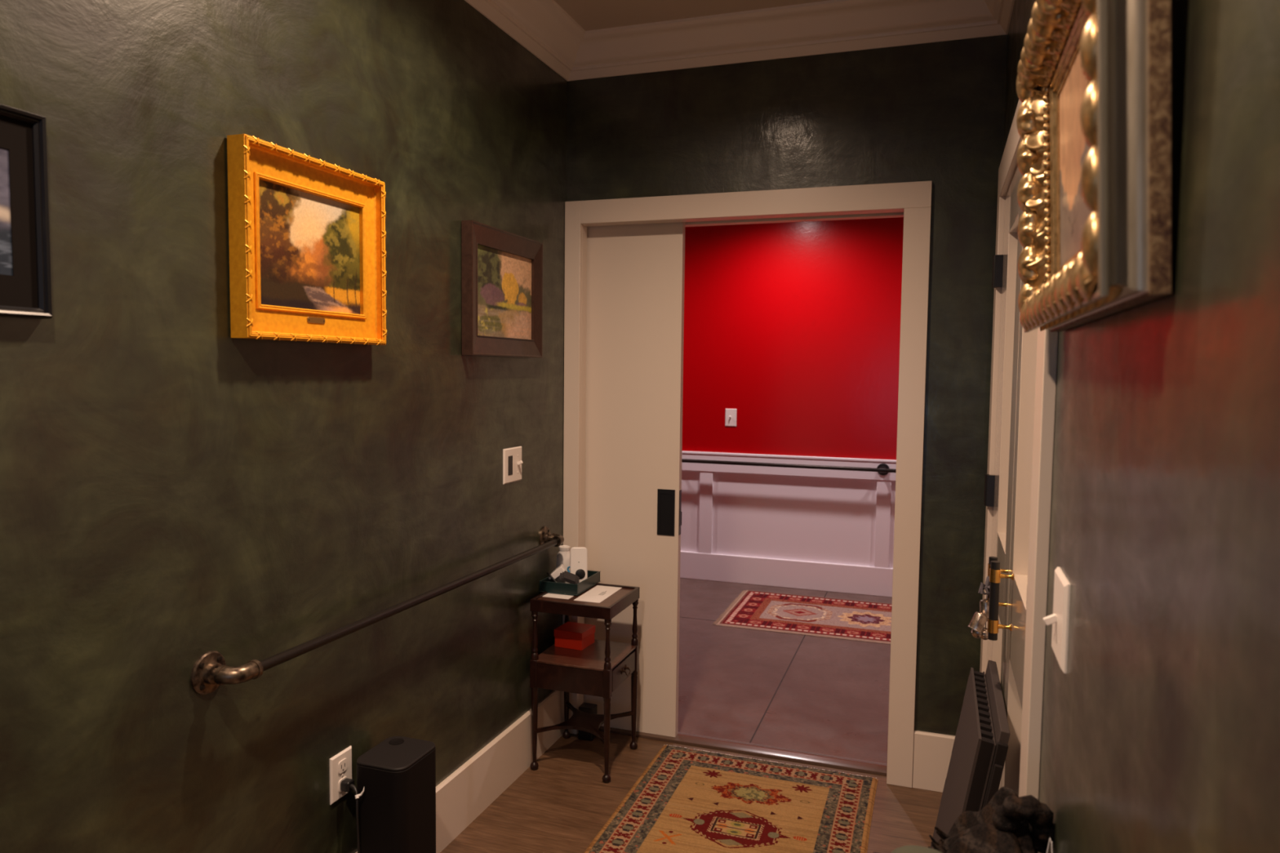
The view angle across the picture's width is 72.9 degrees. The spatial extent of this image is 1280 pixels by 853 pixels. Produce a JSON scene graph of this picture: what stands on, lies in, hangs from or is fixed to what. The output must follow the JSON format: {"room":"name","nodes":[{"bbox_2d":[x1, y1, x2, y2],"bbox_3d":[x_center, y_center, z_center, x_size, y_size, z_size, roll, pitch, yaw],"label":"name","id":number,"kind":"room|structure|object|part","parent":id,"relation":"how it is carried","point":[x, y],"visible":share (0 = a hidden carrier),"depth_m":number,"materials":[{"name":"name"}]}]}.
{"room":"hallway","nodes":[
{"label":"hallway","id":0,"kind":"room"},
{"bbox_2d":[0,0,567,852],"bbox_3d":[-1.281,0.043,0.855,0.150,2.737,5.600,2,4,19],"label":"wall","id":1,"kind":"structure","parent":0,"point":[175,489],"depth_m":1.88,"materials":[{"name":"green paint"}]},
{"bbox_2d":[0,103,52,319],"bbox_3d":[-1.060,-0.328,1.185,0.026,0.329,0.508,2,4,19],"label":"framed picture","id":2,"kind":"object","parent":1,"relation":"attached to","point":[25,277],"visible":1,"depth_m":1.39,"materials":[{"name":"black paint"}]},
{"bbox_2d":[0,146,13,275],"bbox_3d":[-1.064,-0.328,1.187,0.001,0.208,0.410,2,4,19],"label":"print","id":3,"kind":"object","parent":2,"relation":"attached to","point":[6,249],"depth_m":1.37},
{"bbox_2d":[226,133,386,345],"bbox_3d":[-0.756,-0.407,2.024,0.053,0.422,0.484,2,4,19],"label":"framed painting","id":4,"kind":"object","parent":1,"relation":"attached to","point":[307,234],"visible":1,"depth_m":1.99,"materials":[{"name":"gold metal"}]},
{"bbox_2d":[329,746,351,804],"bbox_3d":[-0.760,0.889,2.211,0.009,0.118,0.083,2,4,19],"label":"wall outlet","id":5,"kind":"object","parent":1,"relation":"attached to","point":[340,765],"visible":0.87,"depth_m":2.20,"materials":[{"name":"white plastic"}]},
{"bbox_2d":[337,758,346,773],"bbox_3d":[-0.757,0.866,2.208,0.003,0.032,0.032,2,4,19],"label":"socket","id":6,"kind":"object","parent":5,"relation":"attached to","point":[342,762],"depth_m":2.21,"materials":[{"name":"white plastic"}]},
{"bbox_2d":[338,776,346,792],"bbox_3d":[-0.758,0.913,2.211,0.003,0.032,0.032,2,4,19],"label":"socket","id":7,"kind":"object","parent":5,"relation":"attached to","point":[340,778],"depth_m":2.20,"materials":[{"name":"white"}]},
{"bbox_2d":[190,526,564,694],"bbox_3d":[-0.587,0.469,2.544,0.095,0.098,1.708,2,4,19],"label":"handrail","id":8,"kind":"object","parent":1,"relation":"attached to","point":[210,671],"visible":1,"depth_m":1.97,"materials":[{"name":"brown metal"}]},
{"bbox_3d":[-0.561,0.470,2.532,0.023,0.033,1.515,2,4,19],"label":"rail","id":9,"kind":"part","parent":8,"relation":"part of","materials":[{"name":"grey metal"}]},
{"bbox_2d":[355,690,564,852],"bbox_3d":[-1.221,1.309,0.900,0.015,0.205,5.579,2,4,19],"label":"baseboard","id":10,"kind":"structure","parent":1,"relation":"attached to","point":[470,789],"depth_m":2.95,"materials":[{"name":"beige"}]},
{"bbox_2d":[461,220,542,357],"bbox_3d":[-0.454,-0.444,2.922,0.040,0.414,0.506,2,4,19],"label":"framed painting","id":11,"kind":"object","parent":1,"relation":"attached to","point":[502,270],"visible":1,"depth_m":2.88,"materials":[{"name":"brown wood"}]},
{"bbox_2d":[502,446,523,484],"bbox_3d":[-0.439,0.136,3.049,0.025,0.122,0.135,2,4,19],"label":"switch plate","id":12,"kind":"object","parent":1,"relation":"attached to","point":[512,457],"visible":1,"depth_m":3.04,"materials":[{"name":"white plastic"}]},
{"bbox_2d":[464,0,1014,80],"bbox_3d":[-0.443,-1.231,0.488,1.592,0.130,5.600,2,4,19],"label":"trim","id":13,"kind":"structure","parent":1,"relation":"attached to","point":[542,27],"depth_m":3.04,"materials":[{"name":"beige paint"}]},
{"bbox_2d":[554,0,827,31],"bbox_3d":[-0.419,-1.349,0.547,1.892,0.100,5.740,2,4,19],"label":"ceiling","id":14,"kind":"structure","parent":0,"point":[590,15],"depth_m":3.02,"materials":[{"name":"beige paint"}]},
{"bbox_2d":[440,577,942,852],"bbox_3d":[-0.198,1.398,2.065,6.000,0.100,8.433,2,4,19],"label":"floor","id":15,"kind":"structure","parent":0,"point":[833,698],"depth_m":3.61,"materials":[{"name":"concrete"}]},
{"bbox_2d":[340,777,364,852],"bbox_3d":[-0.720,1.120,2.144,0.062,0.430,0.191,0,4,-9],"label":"lead","id":16,"kind":"object","parent":15,"relation":"on","point":[347,785],"visible":1,"depth_m":2.19,"materials":[{"name":"black rubber"}]},
{"bbox_2d":[356,736,435,852],"bbox_3d":[-0.638,1.088,2.282,0.152,0.480,0.176,2,4,19],"label":"speaker","id":17,"kind":"object","parent":15,"relation":"on","point":[397,805],"visible":0.99,"depth_m":2.21},
{"bbox_2d":[529,582,639,782],"bbox_3d":[-0.198,0.948,3.283,0.332,0.641,0.325,2,4,19],"label":"side table","id":18,"kind":"object","parent":15,"relation":"on","point":[597,669],"visible":0.87,"depth_m":3.18,"materials":[{"name":"brown wood"}]},
{"bbox_3d":[-0.390,1.115,3.204,0.032,0.312,0.032,2,4,19],"label":"leg","id":19,"kind":"part","parent":18,"relation":"part of","materials":[{"name":"brown wood"}]},
{"bbox_3d":[-0.386,0.766,3.182,0.027,0.182,0.027,2,4,19],"label":"post","id":20,"kind":"part","parent":18,"relation":"part of","materials":[{"name":"brown wood"}]},
{"bbox_2d":[542,592,573,599],"bbox_3d":[-0.287,0.631,3.292,0.106,0.001,0.162,2,4,19],"label":"envelope","id":21,"kind":"object","parent":18,"relation":"on","point":[548,595],"visible":0.36,"depth_m":3.24,"materials":[{"name":"white paper"}]},
{"bbox_3d":[-0.295,1.098,3.481,0.032,0.312,0.032,2,4,19],"label":"leg","id":22,"kind":"part","parent":18,"relation":"part of","materials":[{"name":"brown wood"}]},
{"bbox_3d":[-0.291,0.749,3.458,0.027,0.182,0.027,2,4,19],"label":"post","id":23,"kind":"part","parent":18,"relation":"part of","materials":[{"name":"brown wood"}]},
{"bbox_2d":[538,570,599,595],"bbox_3d":[-0.270,0.603,3.370,0.159,0.044,0.235,2,4,19],"label":"tray","id":24,"kind":"object","parent":18,"relation":"on","point":[548,585],"visible":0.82,"depth_m":3.27,"materials":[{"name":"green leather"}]},
{"bbox_2d":[546,572,556,582],"bbox_3d":[-0.333,0.573,3.281,0.046,0.043,0.007,2,4,19],"label":"pen","id":25,"kind":"object","parent":24,"relation":"in","point":[548,573],"visible":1,"depth_m":3.28,"materials":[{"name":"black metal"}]},
{"bbox_2d":[548,564,565,579],"bbox_3d":[-0.316,0.556,3.306,0.065,0.055,0.046,1,4,-1],"label":"power adapter","id":26,"kind":"object","parent":24,"relation":"in","point":[555,573],"visible":0.98,"depth_m":3.28,"materials":[{"name":"white plastic"}]},
{"bbox_2d":[555,545,570,583],"bbox_3d":[-0.296,0.542,3.391,0.064,0.150,0.064,2,4,19],"label":"bottle","id":27,"kind":"object","parent":24,"relation":"in","point":[563,555],"visible":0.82,"depth_m":3.37,"materials":[{"name":"white plastic"}]},
{"bbox_2d":[559,570,579,584],"bbox_3d":[-0.267,0.574,3.279,0.080,0.052,0.056,0,4,-9],"label":"folded cloth","id":28,"kind":"object","parent":24,"relation":"in","point":[568,577],"visible":1,"depth_m":3.26,"materials":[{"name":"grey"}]},
{"bbox_2d":[569,546,587,582],"bbox_3d":[-0.236,0.542,3.344,0.066,0.153,0.048,0,4,-5],"label":"camera","id":29,"kind":"object","parent":24,"relation":"in","point":[579,555],"visible":0.77,"depth_m":3.33,"materials":[{"name":"white plastic"}]},
{"bbox_2d":[554,622,595,650],"bbox_3d":[-0.253,0.813,3.364,0.121,0.068,0.117,2,4,23],"label":"gift box","id":30,"kind":"object","parent":18,"relation":"on","point":[570,635],"visible":1,"depth_m":3.32,"materials":[{"name":"red cardboard"}]},
{"bbox_3d":[-0.253,0.793,3.362,0.121,0.028,0.117,2,4,23],"label":"lid","id":31,"kind":"part","parent":30,"relation":"part of","materials":[{"name":"red cardboard"}]},
{"bbox_2d":[537,639,635,671],"bbox_3d":[-0.204,0.857,3.280,0.306,0.008,0.312,2,4,19],"label":"shelf","id":32,"kind":"object","parent":18,"relation":"attached to","point":[592,658],"depth_m":3.22,"materials":[{"name":"brown wood"}]},
{"bbox_2d":[573,585,622,603],"bbox_3d":[-0.157,0.633,3.279,0.103,0.001,0.236,2,4,19],"label":"envelope","id":33,"kind":"object","parent":18,"relation":"on","point":[598,593],"visible":1,"depth_m":3.27,"materials":[{"name":"white paper"}]},
{"bbox_3d":[-0.119,1.124,3.111,0.032,0.312,0.032,2,4,19],"label":"leg","id":34,"kind":"part","parent":18,"relation":"part of","materials":[{"name":"brown wood"}]},
{"bbox_3d":[-0.115,0.775,3.089,0.027,0.182,0.027,2,4,19],"label":"post","id":35,"kind":"part","parent":18,"relation":"part of","materials":[{"name":"brown wood"}]},
{"bbox_3d":[-0.063,0.912,3.237,0.008,0.076,0.246,2,4,19],"label":"drawer","id":36,"kind":"part","parent":18,"relation":"part of","materials":[{"name":"brown wood"}]},
{"bbox_3d":[-0.050,0.912,3.230,0.020,0.032,0.060,2,4,19],"label":"drawer pull","id":37,"kind":"part","parent":18,"relation":"part of","materials":[{"name":"brown metal"}]},
{"bbox_3d":[-0.023,1.107,3.388,0.032,0.312,0.032,2,4,19],"label":"leg","id":38,"kind":"part","parent":18,"relation":"part of","materials":[{"name":"brown wood"}]},
{"bbox_3d":[-0.019,0.758,3.365,0.027,0.182,0.027,2,4,19],"label":"post","id":39,"kind":"part","parent":18,"relation":"part of","materials":[{"name":"brown wood"}]},
{"bbox_2d":[577,702,597,741],"bbox_3d":[-0.210,1.189,3.491,0.062,0.132,0.056,2,4,19],"label":"brick","id":40,"kind":"object","parent":15,"relation":"on","point":[588,708],"visible":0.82,"depth_m":3.47,"materials":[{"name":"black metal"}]},
{"bbox_2d":[584,744,878,852],"bbox_3d":[0.233,1.314,2.576,0.823,0.009,1.544,2,4,19],"label":"area rug","id":41,"kind":"object","parent":15,"relation":"on","point":[686,800],"visible":1,"depth_m":2.92,"materials":[{"name":"wool"}]},
{"bbox_2d":[749,591,827,742],"bbox_3d":[0.853,1.191,4.662,0.006,0.002,2.583,2,4,19],"label":"floor seam","id":42,"kind":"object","parent":15,"relation":"attached to","point":[827,591],"depth_m":4.02,"materials":[{"name":"grey"}]},
{"bbox_2d":[713,590,892,644],"bbox_3d":[1.343,1.157,5.197,1.667,0.008,0.855,2,4,19],"label":"area rug","id":43,"kind":"object","parent":15,"relation":"on","point":[826,617],"visible":0.61,"depth_m":5.24,"materials":[{"name":"fabric"}]},
{"bbox_2d":[930,667,995,848],"bbox_3d":[0.774,1.010,2.150,0.151,0.696,0.490,2,4,19],"label":"mat","id":44,"kind":"object","parent":15,"relation":"on","point":[974,746],"visible":0.88,"depth_m":2.06,"materials":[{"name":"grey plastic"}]},
{"bbox_2d":[981,660,1010,809],"bbox_3d":[0.801,0.998,2.128,0.141,0.718,0.512,2,4,19],"label":"mat","id":45,"kind":"object","parent":15,"relation":"on","point":[999,718],"visible":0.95,"depth_m":1.90,"materials":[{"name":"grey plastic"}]},
{"bbox_3d":[0.373,1.088,1.069,0.245,0.660,0.860,2,4,19],"label":"bench","id":46,"kind":"object","parent":15,"relation":"on","visible":0},
{"bbox_2d":[890,845,942,852],"bbox_3d":[0.367,0.658,1.135,0.124,0.188,0.170,2,4,19],"label":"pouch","id":47,"kind":"object","parent":46,"relation":"on","point":[906,849],"visible":1,"depth_m":1.16,"materials":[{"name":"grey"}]},
{"bbox_2d":[928,786,1054,852],"bbox_3d":[0.518,0.638,1.324,0.208,0.205,0.267,2,4,19],"label":"scarf","id":48,"kind":"object","parent":46,"relation":"on","point":[1010,823],"visible":0.99,"depth_m":1.28,"materials":[{"name":"fabric"}]},
{"bbox_2d":[566,34,1007,766],"bbox_3d":[0.075,-0.108,3.419,2.742,2.737,0.140,2,4,19],"label":"wall","id":49,"kind":"structure","parent":0,"point":[935,112],"depth_m":3.04,"materials":[{"name":"green paint"}]},
{"bbox_2d":[583,222,685,737],"bbox_3d":[-0.315,0.202,3.584,1.018,2.063,0.038,2,4,19],"label":"door","id":50,"kind":"structure","parent":49,"relation":"in","point":[636,273],"depth_m":3.46,"materials":[{"name":"beige paint"}]},
{"bbox_3d":[0.103,0.340,3.430,0.072,0.183,0.003,2,4,19],"label":"flush pull","id":51,"kind":"part","parent":50,"relation":"part of","materials":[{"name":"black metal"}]},
{"bbox_3d":[0.162,0.340,3.430,0.008,0.178,0.025,2,4,19],"label":"edge pull","id":52,"kind":"part","parent":50,"relation":"part of","materials":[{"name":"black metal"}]},
{"bbox_2d":[599,725,887,775],"bbox_3d":[0.352,1.256,3.427,1.212,0.016,0.089,2,4,19],"label":"threshold","id":53,"kind":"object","parent":49,"relation":"attached to","point":[846,763],"depth_m":3.36,"materials":[{"name":"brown metal"}]},
{"bbox_2d":[562,180,932,787],"bbox_3d":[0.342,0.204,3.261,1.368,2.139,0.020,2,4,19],"label":"trim","id":54,"kind":"structure","parent":49,"relation":"attached to","point":[914,197],"depth_m":3.08,"materials":[{"name":"beige wood"}]},
{"bbox_2d":[912,730,955,792],"bbox_3d":[1.085,1.195,3.068,0.223,0.205,0.015,2,4,19],"label":"baseboard","id":55,"kind":"structure","parent":49,"relation":"attached to","point":[932,752],"depth_m":3.08,"materials":[{"name":"beige"}]},
{"bbox_2d":[681,217,903,459],"bbox_3d":[1.175,-0.257,5.905,6.000,2.737,0.100,2,4,19],"label":"wall","id":56,"kind":"structure","parent":0,"point":[793,327],"depth_m":5.88,"materials":[{"name":"red paint"}]},
{"bbox_2d":[724,408,736,426],"bbox_3d":[0.631,-0.062,6.039,0.080,0.123,0.025,2,4,19],"label":"light switch","id":57,"kind":"object","parent":56,"relation":"attached to","point":[731,414],"visible":1,"depth_m":6.04,"materials":[{"name":"white plastic"}]},
{"bbox_2d":[680,551,893,597],"bbox_3d":[1.139,1.017,5.925,6.000,0.191,0.032,2,4,19],"label":"baseboard","id":58,"kind":"structure","parent":56,"relation":"attached to","point":[785,573],"depth_m":5.95,"materials":[{"name":"white paint"}]},
{"bbox_2d":[680,470,895,568],"bbox_3d":[1.148,0.629,5.912,6.000,0.584,0.006,2,4,19],"label":"wall panel","id":59,"kind":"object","parent":56,"relation":"attached to","point":[830,520],"depth_m":5.95,"materials":[{"name":"white paint"}]},
{"bbox_2d":[681,453,896,480],"bbox_3d":[1.148,0.279,5.878,6.000,0.120,0.030,2,4,19],"label":"trim","id":60,"kind":"structure","parent":56,"relation":"attached to","point":[685,466],"depth_m":5.91,"materials":[{"name":"white paint"}]},
{"bbox_2d":[681,450,896,462],"bbox_3d":[1.148,0.211,5.872,6.000,0.016,0.034,2,4,19],"label":"trim","id":61,"kind":"structure","parent":56,"relation":"attached to","point":[682,451],"depth_m":5.90,"materials":[{"name":"white paint"}]},
{"bbox_2d":[681,458,896,475],"bbox_3d":[1.060,0.267,5.852,2.850,0.080,0.076,2,4,19],"label":"handrail","id":62,"kind":"object","parent":56,"relation":"attached to","point":[882,468],"visible":0.4,"depth_m":5.81,"materials":[{"name":"grey metal"}]},
{"bbox_2d":[698,471,891,568],"bbox_3d":[1.039,0.626,5.939,3.719,0.584,0.026,2,4,19],"label":"trim","id":63,"kind":"structure","parent":56,"relation":"attached to","point":[883,487],"depth_m":5.75,"materials":[{"name":"white paint"}]},
{"bbox_2d":[1003,0,1279,852],"bbox_3d":[0.366,0.098,0.290,0.150,2.737,5.600,2,4,19],"label":"wall","id":64,"kind":"structure","parent":0,"point":[1161,730],"depth_m":0.66,"materials":[{"name":"green paint"}]},
{"bbox_2d":[983,164,1022,790],"bbox_3d":[1.005,0.319,2.420,0.091,2.015,0.700,2,4,19],"label":"door","id":65,"kind":"structure","parent":64,"relation":"in","point":[998,487],"depth_m":2.50,"materials":[{"name":"beige paint"}]},
{"bbox_2d":[968,576,989,639],"bbox_3d":[0.845,0.442,2.127,0.048,0.164,0.106,4,5,42],"label":"door knob","id":66,"kind":"object","parent":65,"relation":"hanging from","point":[979,620],"visible":0.85,"depth_m":2.11,"materials":[{"name":"grey"}]},
{"bbox_3d":[0.875,0.398,2.152,0.021,0.148,0.021,2,4,19],"label":"handle","id":67,"kind":"part","parent":65,"relation":"part of","materials":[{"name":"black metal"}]},
{"bbox_2d":[986,247,1037,796],"bbox_3d":[0.793,0.355,1.814,0.096,2.015,0.576,2,4,19],"label":"door","id":68,"kind":"structure","parent":64,"relation":"in","point":[1028,341],"depth_m":1.99,"materials":[{"name":"beige paint"}]},
{"bbox_3d":[0.818,0.402,2.002,0.021,0.182,0.021,2,4,19],"label":"handle","id":69,"kind":"part","parent":68,"relation":"part of","materials":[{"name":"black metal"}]},
{"bbox_2d":[979,98,1058,799],"bbox_3d":[0.904,0.283,2.139,0.020,2.139,1.503,2,4,19],"label":"trim","id":70,"kind":"structure","parent":64,"relation":"attached to","point":[1047,341],"depth_m":1.45,"materials":[{"name":"beige wood"}]},
{"bbox_2d":[1042,566,1070,673],"bbox_3d":[0.598,0.276,1.253,0.025,0.125,0.115,2,4,19],"label":"light switch","id":71,"kind":"object","parent":64,"relation":"attached to","point":[1060,618],"visible":1,"depth_m":1.22,"materials":[{"name":"white plastic"}]},
{"bbox_3d":[0.606,0.276,1.250,0.007,0.125,0.115,2,4,19],"label":"plate","id":72,"kind":"part","parent":71,"relation":"part of","materials":[{"name":"white plastic"}]},
{"bbox_2d":[1016,0,1171,332],"bbox_3d":[0.506,-0.333,1.023,0.080,0.417,0.677,2,4,19],"label":"framed painting","id":73,"kind":"object","parent":64,"relation":"attached to","point":[1093,80],"visible":1,"depth_m":0.73,"materials":[{"name":"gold metal"}]},
{"bbox_3d":[0.507,-0.333,1.022,0.040,0.395,0.653,-1,3,19],"label":"frame","id":74,"kind":"part","parent":73,"relation":"part of","materials":[{"name":"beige metal"}]}
]}

